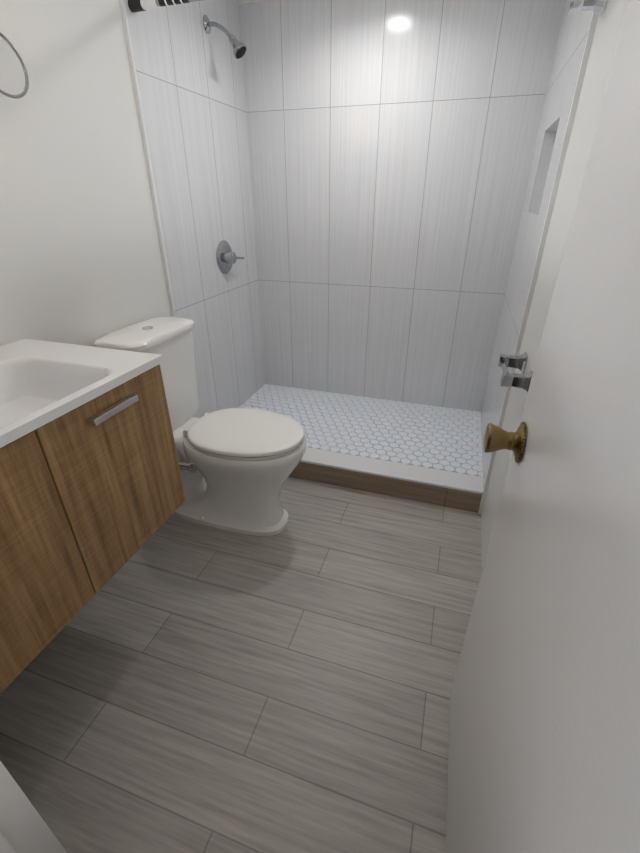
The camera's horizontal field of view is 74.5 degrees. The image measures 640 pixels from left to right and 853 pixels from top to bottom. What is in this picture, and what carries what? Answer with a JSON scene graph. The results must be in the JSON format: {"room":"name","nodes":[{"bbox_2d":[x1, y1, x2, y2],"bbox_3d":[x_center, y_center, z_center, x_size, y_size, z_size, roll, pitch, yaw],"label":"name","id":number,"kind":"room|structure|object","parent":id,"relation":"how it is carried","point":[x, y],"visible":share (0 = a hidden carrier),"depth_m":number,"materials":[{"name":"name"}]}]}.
{"room":"bathroom","nodes":[
{"label":"bathroom","id":0,"kind":"room"},
{"bbox_2d":[0,761,66,852],"bbox_3d":[-0.469,0.103,0.294,1.520,2.168,0.150,9,30,16],"label":"wall","id":1,"kind":"structure","parent":0,"point":[24,828],"depth_m":0.58,"materials":[{"name":"white paint"}]},
{"bbox_2d":[0,0,171,346],"bbox_3d":[-1.049,-0.312,1.059,0.120,2.168,4.010,9,30,16],"label":"wall","id":2,"kind":"structure","parent":0,"point":[81,261],"depth_m":1.38,"materials":[{"name":"white paint"}]},
{"bbox_2d":[0,32,28,98],"bbox_3d":[-0.847,-0.965,1.094,0.051,0.179,0.152,9,30,16],"label":"towel ring","id":3,"kind":"object","parent":2,"relation":"attached to","point":[22,94],"visible":1,"depth_m":1.14,"materials":[{"name":"silver metal"}]},
{"bbox_2d":[0,339,185,693],"bbox_3d":[-0.793,0.094,0.982,0.523,0.680,0.805,9,30,16],"label":"bathroom vanity","id":4,"kind":"object","parent":2,"relation":"attached to","point":[92,497],"visible":1,"depth_m":1.01,"materials":[{"name":"brown wood"}]},
{"bbox_2d":[119,0,264,417],"bbox_3d":[-0.548,-0.949,2.234,0.014,2.168,0.917,9,30,16],"label":"wall tile","id":5,"kind":"structure","parent":2,"relation":"attached to","point":[187,73],"depth_m":2.03,"materials":[{"name":"white tile"}]},
{"bbox_2d":[128,0,202,12],"bbox_3d":[0.042,-1.382,1.289,1.493,0.035,0.035,9,30,16],"label":"shower curtain rod","id":6,"kind":"object","parent":5,"relation":"attached to","point":[138,5],"visible":1,"depth_m":1.46,"materials":[{"name":"silver metal"}]},
{"bbox_2d":[203,15,246,58],"bbox_3d":[-0.421,-1.747,1.884,0.186,0.158,0.069,9,30,16],"label":"shower head","id":7,"kind":"object","parent":5,"relation":"attached to","point":[239,49],"visible":1,"depth_m":1.87},
{"bbox_2d":[216,240,243,273],"bbox_3d":[-0.488,-0.929,2.309,0.068,0.172,0.198,9,30,16],"label":"shower valve","id":8,"kind":"object","parent":5,"relation":"attached to","point":[226,257],"visible":1,"depth_m":2.28,"materials":[{"name":"silver metal"}]},
{"bbox_2d":[0,476,481,852],"bbox_3d":[-0.269,0.805,1.378,1.760,0.100,4.010,9,30,16],"label":"floor","id":9,"kind":"structure","parent":0,"point":[177,684],"depth_m":1.28,"materials":[{"name":"grey tile"}]},
{"bbox_2d":[93,317,305,535],"bbox_3d":[-0.427,0.029,1.793,0.762,0.868,0.410,9,30,16],"label":"toilet","id":10,"kind":"object","parent":9,"relation":"on","point":[244,462],"visible":0.77,"depth_m":1.74,"materials":[{"name":"white ceramic"}]},
{"bbox_2d":[263,389,482,511],"bbox_3d":[0.175,0.050,2.535,1.520,0.124,0.876,9,30,16],"label":"shower curb","id":11,"kind":"structure","parent":9,"relation":"on","point":[443,487],"depth_m":2.10,"materials":[{"name":"grey tile"}]},
{"bbox_2d":[239,384,482,476],"bbox_3d":[0.201,-0.034,2.571,1.604,0.006,0.767,9,30,16],"label":"shower floor","id":12,"kind":"structure","parent":11,"relation":"on","point":[291,402],"depth_m":2.50,"materials":[{"name":"white"}]},
{"bbox_2d":[235,0,263,3],"bbox_3d":[-0.269,-1.188,0.297,1.760,0.100,4.010,9,30,16],"label":"ceiling","id":13,"kind":"structure","parent":0,"point":[243,1],"depth_m":2.07,"materials":[{"name":"white paint"}]},
{"bbox_2d":[239,0,564,411],"bbox_3d":[0.328,-1.074,2.465,1.760,2.168,0.120,9,30,16],"label":"wall","id":14,"kind":"structure","parent":0,"point":[392,143],"depth_m":2.25,"materials":[{"name":"tile"}]},
{"bbox_2d":[478,0,628,568],"bbox_3d":[0.505,-0.073,0.618,0.134,2.168,4.010,9,30,16],"label":"wall","id":15,"kind":"structure","parent":0,"point":[584,52],"depth_m":1.46,"materials":[{"name":"white tile"}]},
{"bbox_2d":[498,352,532,391],"bbox_3d":[0.635,-0.184,1.377,0.084,0.056,0.236,9,30,16],"label":"paper holder","id":16,"kind":"object","parent":15,"relation":"attached to","point":[509,379],"visible":0.98,"depth_m":1.31,"materials":[{"name":"silver metal"}]},
{"bbox_2d":[445,0,639,852],"bbox_3d":[0.300,0.066,0.479,0.165,2.033,0.692,9,30,16],"label":"door","id":17,"kind":"structure","parent":15,"relation":"in","point":[544,739],"depth_m":0.48,"materials":[{"name":"white paint"}]},
{"bbox_2d":[567,0,606,15],"bbox_3d":[0.608,-0.978,0.845,0.082,0.056,0.675,9,30,16],"label":"towel bar","id":18,"kind":"object","parent":15,"relation":"attached to","point":[598,7],"visible":0.98,"depth_m":1.10,"materials":[{"name":"silver metal"}]}
]}

